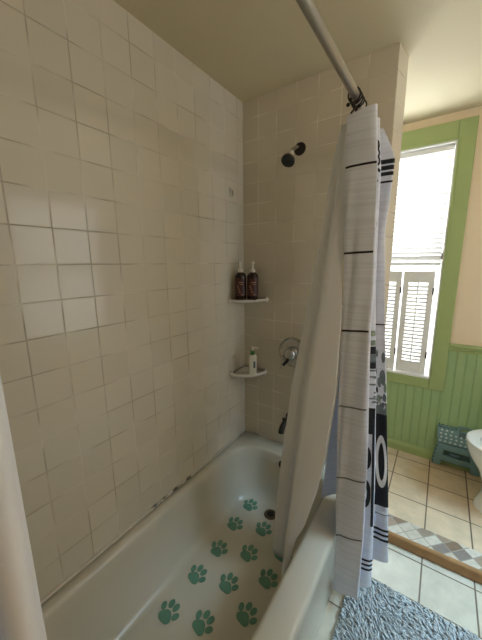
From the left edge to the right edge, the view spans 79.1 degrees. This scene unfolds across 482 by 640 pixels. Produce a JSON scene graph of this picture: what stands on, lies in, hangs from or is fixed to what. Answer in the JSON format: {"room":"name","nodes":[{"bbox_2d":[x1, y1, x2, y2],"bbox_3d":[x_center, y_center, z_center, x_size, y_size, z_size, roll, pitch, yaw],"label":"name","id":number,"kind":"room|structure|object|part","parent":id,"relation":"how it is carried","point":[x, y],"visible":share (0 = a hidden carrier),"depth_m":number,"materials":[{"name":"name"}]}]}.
{"room":"bathroom","nodes":[
{"label":"bathroom","id":0,"kind":"room"},
{"bbox_2d":[0,0,244,599],"bbox_3d":[-0.419,0.077,1.284,0.120,2.351,3.320,7,13,34],"label":"wall","id":1,"kind":"structure","parent":0,"point":[122,229],"depth_m":1.05,"materials":[{"name":"tile"}]},
{"bbox_2d":[40,436,237,604],"bbox_3d":[-0.434,0.868,1.287,0.013,0.014,1.450,7,13,34],"label":"trim","id":2,"kind":"structure","parent":1,"relation":"attached to","point":[128,528],"depth_m":1.21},
{"bbox_2d":[113,0,481,124],"bbox_3d":[0.389,-0.995,0.431,2.190,0.060,3.440,7,13,34],"label":"ceiling","id":3,"kind":"structure","parent":0,"point":[251,48],"depth_m":1.14,"materials":[{"name":"beige paint"}]},
{"bbox_2d":[243,43,408,459],"bbox_3d":[0.380,-0.027,1.645,0.776,2.301,0.140,7,13,34],"label":"wall","id":4,"kind":"structure","parent":0,"point":[284,207],"depth_m":1.55,"materials":[{"name":"tile"}]},
{"bbox_2d":[229,365,266,377],"bbox_3d":[0.046,0.322,1.757,0.165,0.041,0.165,7,13,34],"label":"corner shelf","id":5,"kind":"object","parent":4,"relation":"attached to","point":[242,372],"visible":0.96,"depth_m":1.75,"materials":[{"name":"white ceramic"}]},
{"bbox_2d":[249,347,258,374],"bbox_3d":[0.074,0.238,1.708,0.058,0.170,0.030,0,11,2],"label":"lotion bottle","id":6,"kind":"object","parent":5,"relation":"on","point":[252,357],"visible":1,"depth_m":1.70,"materials":[{"name":"white plastic"}]},
{"bbox_2d":[227,297,268,302],"bbox_3d":[0.042,-0.114,1.668,0.172,0.033,0.172,7,13,34],"label":"corner shelf","id":7,"kind":"object","parent":4,"relation":"attached to","point":[265,299],"visible":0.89,"depth_m":1.64,"materials":[{"name":"white ceramic"}]},
{"bbox_2d":[235,262,245,299],"bbox_3d":[-0.002,-0.221,1.645,0.063,0.212,0.064,7,13,34],"label":"pump bottle","id":8,"kind":"object","parent":7,"relation":"on","point":[240,277],"visible":1,"depth_m":1.62,"materials":[{"name":"brown plastic"}]},
{"bbox_2d":[247,262,257,299],"bbox_3d":[0.065,-0.219,1.633,0.063,0.212,0.064,7,13,34],"label":"pump bottle","id":9,"kind":"object","parent":7,"relation":"on","point":[252,277],"visible":0.99,"depth_m":1.61,"materials":[{"name":"brown plastic"}]},
{"bbox_2d":[278,413,287,433],"bbox_3d":[0.259,0.596,1.689,0.060,0.084,0.128,7,13,34],"label":"tub spout","id":10,"kind":"object","parent":4,"relation":"attached to","point":[283,423],"visible":0.61,"depth_m":1.66,"materials":[{"name":"black metal"}]},
{"bbox_2d":[279,337,300,368],"bbox_3d":[0.273,0.195,1.621,0.176,0.187,0.092,7,13,34],"label":"shower valve","id":11,"kind":"object","parent":4,"relation":"attached to","point":[289,347],"visible":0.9,"depth_m":1.63,"materials":[{"name":"silver metal"}]},
{"bbox_3d":[0.274,0.189,1.622,0.076,0.076,0.058,7,13,34],"label":"knob","id":12,"kind":"part","parent":11,"relation":"part of","materials":[{"name":"silver metal"}]},
{"bbox_2d":[281,142,305,166],"bbox_3d":[0.249,-0.804,1.407,0.065,0.137,0.145,8,14,38],"label":"showerhead","id":13,"kind":"object","parent":4,"relation":"attached to","point":[288,160],"visible":1,"depth_m":1.39,"materials":[{"name":"brown metal"}]},
{"bbox_3d":[0.263,-0.825,1.420,0.023,0.059,0.085,9,14,41],"label":"shower arm","id":14,"kind":"part","parent":13,"relation":"part of","materials":[{"name":"silver metal"}]},
{"bbox_2d":[296,0,387,137],"bbox_3d":[0.159,-0.641,0.625,0.060,0.060,1.558,7,13,34],"label":"curtain rod","id":15,"kind":"object","parent":4,"relation":"attached to","point":[308,8],"visible":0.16,"depth_m":0.68,"materials":[{"name":"metal"}]},
{"bbox_2d":[0,375,46,639],"bbox_3d":[-0.217,0.273,0.231,0.057,1.538,0.115,7,13,34],"label":"curtain","id":16,"kind":"object","parent":15,"relation":"hanging from","point":[21,615],"visible":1,"depth_m":0.23,"materials":[{"name":"white fabric"}]},
{"bbox_2d":[273,123,346,577],"bbox_3d":[0.246,0.240,1.134,0.247,1.806,0.111,3,11,17],"label":"liner","id":17,"kind":"object","parent":15,"relation":"hanging from","point":[313,390],"visible":0.94,"depth_m":1.11,"materials":[{"name":"white plastic"}]},
{"bbox_2d":[348,86,360,113],"bbox_3d":[0.347,-0.674,0.897,0.042,0.074,0.021,7,13,34],"label":"curtain ring","id":18,"kind":"object","parent":15,"relation":"hanging from","point":[359,89],"visible":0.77,"depth_m":0.90,"materials":[{"name":"brown metal"}]},
{"bbox_2d":[346,91,362,111],"bbox_3d":[0.355,-0.677,0.914,0.049,0.075,0.020,7,13,34],"label":"curtain ring","id":19,"kind":"object","parent":15,"relation":"hanging from","point":[358,101],"visible":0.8,"depth_m":0.91,"materials":[{"name":"brown metal"}]},
{"bbox_2d":[351,95,363,110],"bbox_3d":[0.364,-0.679,0.921,0.042,0.075,0.018,7,13,34],"label":"curtain ring","id":20,"kind":"object","parent":15,"relation":"hanging from","point":[359,104],"visible":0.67,"depth_m":0.92,"materials":[{"name":"brown metal"}]},
{"bbox_2d":[321,104,394,598],"bbox_3d":[0.463,0.231,1.119,0.292,1.817,0.210,7,13,34],"label":"shower curtain","id":21,"kind":"object","parent":15,"relation":"hanging from","point":[356,468],"visible":1,"depth_m":1.06,"materials":[{"name":"fabric"}]},
{"bbox_2d":[385,42,408,327],"bbox_3d":[0.685,0.012,1.426,0.007,2.301,0.120,10,15,43],"label":"trim","id":22,"kind":"structure","parent":4,"relation":"attached to","point":[402,68],"depth_m":1.29,"materials":[{"name":"tile"}]},
{"bbox_2d":[316,542,481,639],"bbox_3d":[0.209,1.377,0.587,1.950,0.050,2.480,7,13,34],"label":"floor","id":23,"kind":"structure","parent":0,"point":[457,598],"depth_m":1.30,"materials":[{"name":"tile"}]},
{"bbox_2d":[41,431,335,639],"bbox_3d":[-0.108,1.069,1.156,0.728,0.345,1.553,7,13,34],"label":"bathtub","id":24,"kind":"object","parent":23,"relation":"on","point":[121,593],"visible":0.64,"depth_m":1.24,"materials":[{"name":"ceramic"}]},
{"bbox_2d":[158,599,179,623],"bbox_3d":[-0.293,1.190,1.193,0.093,0.002,0.083,7,14,36],"label":"decal","id":25,"kind":"object","parent":24,"relation":"in","point":[164,616],"visible":1,"depth_m":1.19},
{"bbox_2d":[188,565,206,583],"bbox_3d":[-0.198,1.162,1.335,0.083,0.002,0.093,-11,15,-42],"label":"decal","id":26,"kind":"object","parent":24,"relation":"in","point":[193,576],"visible":1,"depth_m":1.33},
{"bbox_2d":[192,610,214,635],"bbox_3d":[-0.148,1.196,1.155,0.083,0.002,0.093,-10,15,-41],"label":"decal","id":27,"kind":"object","parent":24,"relation":"in","point":[198,625],"visible":1,"depth_m":1.15},
{"bbox_2d":[211,540,227,556],"bbox_3d":[-0.109,1.138,1.456,0.093,0.002,0.083,7,13,33],"label":"decal","id":28,"kind":"object","parent":24,"relation":"in","point":[216,551],"visible":1,"depth_m":1.45},
{"bbox_2d":[219,572,238,593],"bbox_3d":[-0.054,1.168,1.297,0.093,0.002,0.083,8,14,36],"label":"decal","id":29,"kind":"object","parent":24,"relation":"in","point":[225,586],"visible":1,"depth_m":1.29},
{"bbox_2d":[227,517,242,530],"bbox_3d":[-0.031,1.111,1.592,0.083,0.002,0.093,-11,15,-44],"label":"decal","id":30,"kind":"object","parent":24,"relation":"in","point":[233,526],"visible":1,"depth_m":1.59},
{"bbox_2d":[236,602,256,626],"bbox_3d":[0.024,1.189,1.181,0.083,0.002,0.093,-11,15,-42],"label":"decal","id":31,"kind":"object","parent":24,"relation":"in","point":[242,617],"visible":1,"depth_m":1.18},
{"bbox_2d":[240,545,257,561],"bbox_3d":[0.040,1.141,1.430,0.083,0.002,0.093,-10,15,-42],"label":"decal","id":32,"kind":"object","parent":24,"relation":"in","point":[245,555],"visible":1,"depth_m":1.43},
{"bbox_2d":[243,499,257,510],"bbox_3d":[0.055,1.086,1.716,0.093,0.002,0.083,9,14,41],"label":"decal","id":33,"kind":"object","parent":24,"relation":"in","point":[246,506],"visible":1,"depth_m":1.71},
{"bbox_2d":[256,521,271,535],"bbox_3d":[0.121,1.115,1.560,0.093,0.002,0.083,9,14,40],"label":"decal","id":34,"kind":"object","parent":24,"relation":"in","point":[261,531],"visible":1,"depth_m":1.55},
{"bbox_2d":[259,569,277,588],"bbox_3d":[0.124,1.163,1.313,0.083,0.002,0.093,-11,15,-42],"label":"decal","id":35,"kind":"object","parent":24,"relation":"in","point":[264,581],"visible":1,"depth_m":1.31},
{"bbox_2d":[274,554,291,561],"bbox_3d":[0.204,1.140,1.426,0.093,0.002,0.083,8,14,38],"label":"decal","id":36,"kind":"object","parent":24,"relation":"in","point":[280,559],"visible":0.1,"depth_m":1.40},
{"bbox_2d":[331,578,480,639],"bbox_3d":[0.648,1.270,0.906,0.753,0.030,0.683,7,13,34],"label":"bath rug","id":37,"kind":"object","parent":23,"relation":"on","point":[379,612],"visible":0.92,"depth_m":1.18,"materials":[{"name":"grey fabric"}]},
{"bbox_2d":[387,447,481,552],"bbox_3d":[1.106,1.093,1.866,1.950,0.105,0.685,7,13,34],"label":"floor","id":38,"kind":"structure","parent":0,"point":[438,499],"depth_m":1.75,"materials":[{"name":"tile"}]},
{"bbox_2d":[431,423,479,476],"bbox_3d":[1.458,0.858,1.968,0.264,0.306,0.064,7,13,34],"label":"step stool","id":39,"kind":"object","parent":38,"relation":"on","point":[451,447],"visible":0.75,"depth_m":1.97,"materials":[{"name":"teal plastic"}]},
{"bbox_3d":[1.455,0.930,1.976,0.264,0.161,0.051,7,13,34],"label":"leg panel","id":40,"kind":"part","parent":39,"relation":"part of","materials":[{"name":"teal plastic"}]},
{"bbox_3d":[1.460,0.935,1.985,0.180,0.101,0.022,7,13,34],"label":"leg panel","id":41,"kind":"part","parent":39,"relation":"part of","materials":[{"name":"teal plastic"}]},
{"bbox_3d":[1.501,0.735,1.913,0.146,0.045,0.018,7,13,34],"label":"handle","id":42,"kind":"part","parent":39,"relation":"part of","materials":[{"name":"teal plastic"}]},
{"bbox_2d":[466,429,481,512],"bbox_3d":[1.597,0.680,1.456,0.754,0.850,0.440,7,13,34],"label":"toilet","id":43,"kind":"object","parent":38,"relation":"on","point":[474,437],"visible":1,"depth_m":1.63,"materials":[{"name":"white ceramic"}]},
{"bbox_3d":[1.472,0.693,1.546,0.450,0.020,0.380,7,13,34],"label":"seat","id":44,"kind":"part","parent":43,"relation":"part of","materials":[{"name":"white ceramic"}]},
{"bbox_2d":[388,530,481,583],"bbox_3d":[1.160,1.177,1.280,1.194,0.061,0.030,6,13,32],"label":"trim","id":45,"kind":"structure","parent":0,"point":[443,560],"depth_m":1.41,"materials":[{"name":"brown wood"}]},
{"bbox_2d":[402,106,481,346],"bbox_3d":[1.331,-0.078,1.990,1.950,2.351,0.150,7,13,34],"label":"wall","id":46,"kind":"structure","parent":0,"point":[467,318],"depth_m":1.79,"materials":[{"name":"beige paint"}]},
{"bbox_2d":[386,115,479,391],"bbox_3d":[1.020,-0.395,2.126,0.921,1.672,0.179,7,13,34],"label":"window","id":47,"kind":"structure","parent":46,"relation":"in","point":[462,133],"depth_m":1.83,"materials":[{"name":"green paint"}]},
{"bbox_2d":[385,271,402,368],"bbox_3d":[1.046,0.003,2.126,0.181,0.710,0.030,7,13,34],"label":"shutter panel","id":48,"kind":"object","parent":47,"relation":"attached to","point":[395,276],"visible":0.35,"depth_m":2.09,"materials":[{"name":"white paint"}]},
{"bbox_2d":[395,271,435,373],"bbox_3d":[1.202,0.022,2.021,0.183,0.710,0.030,7,13,34],"label":"shutter panel","id":49,"kind":"object","parent":47,"relation":"attached to","point":[411,354],"visible":1,"depth_m":2.02,"materials":[{"name":"white paint"}]},
{"bbox_3d":[1.194,0.014,2.011,0.008,0.590,0.007,7,13,34],"label":"tilt rod","id":50,"kind":"part","parent":49,"relation":"part of","materials":[{"name":"white paint"}]},
{"bbox_2d":[391,144,454,264],"bbox_3d":[0.996,-0.743,2.026,0.722,0.714,0.034,7,13,34],"label":"window blind","id":51,"kind":"object","parent":47,"relation":"attached to","point":[424,175],"visible":0.41,"depth_m":1.90,"materials":[{"name":"white paint"}]},
{"bbox_3d":[1.000,-0.400,2.093,0.718,0.016,0.026,7,13,34],"label":"rail","id":52,"kind":"part","parent":51,"relation":"part of","materials":[{"name":"white paint"}]},
{"bbox_3d":[0.986,-0.732,2.018,0.502,0.672,0.002,7,13,34],"label":"cord","id":53,"kind":"part","parent":51,"relation":"part of","materials":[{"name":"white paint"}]},
{"bbox_3d":[1.045,-0.387,2.162,0.730,1.470,0.035,7,13,34],"label":"sash","id":54,"kind":"part","parent":47,"relation":"part of","materials":[{"name":"white paint"}]},
{"bbox_2d":[387,438,479,474],"bbox_3d":[1.293,0.955,2.119,1.946,0.066,0.020,7,13,34],"label":"baseboard","id":55,"kind":"structure","parent":46,"relation":"attached to","point":[411,449],"depth_m":2.13,"materials":[{"name":"green paint"}]},
{"bbox_2d":[386,351,481,450],"bbox_3d":[1.292,0.588,2.051,1.946,0.812,0.003,7,13,34],"label":"wainscoting","id":56,"kind":"structure","parent":46,"relation":"attached to","point":[414,414],"depth_m":2.01,"materials":[{"name":"green paint"}]},
{"bbox_2d":[449,343,481,355],"bbox_3d":[1.280,0.170,1.960,1.946,0.053,0.037,7,13,34],"label":"trim","id":57,"kind":"structure","parent":46,"relation":"attached to","point":[460,348],"depth_m":1.85,"materials":[{"name":"green paint"}]},
{"bbox_3d":[1.289,0.282,0.132,0.120,2.351,3.320,7,13,34],"label":"wall","id":58,"kind":"structure","parent":0,"visible":0},
{"bbox_2d":[388,514,481,569],"bbox_3d":[1.199,1.181,1.321,1.173,0.076,0.119,7,13,34],"label":"trim","id":59,"kind":"structure","parent":58,"relation":"attached to","point":[408,530],"depth_m":1.47,"materials":[{"name":"tile"}]}
]}

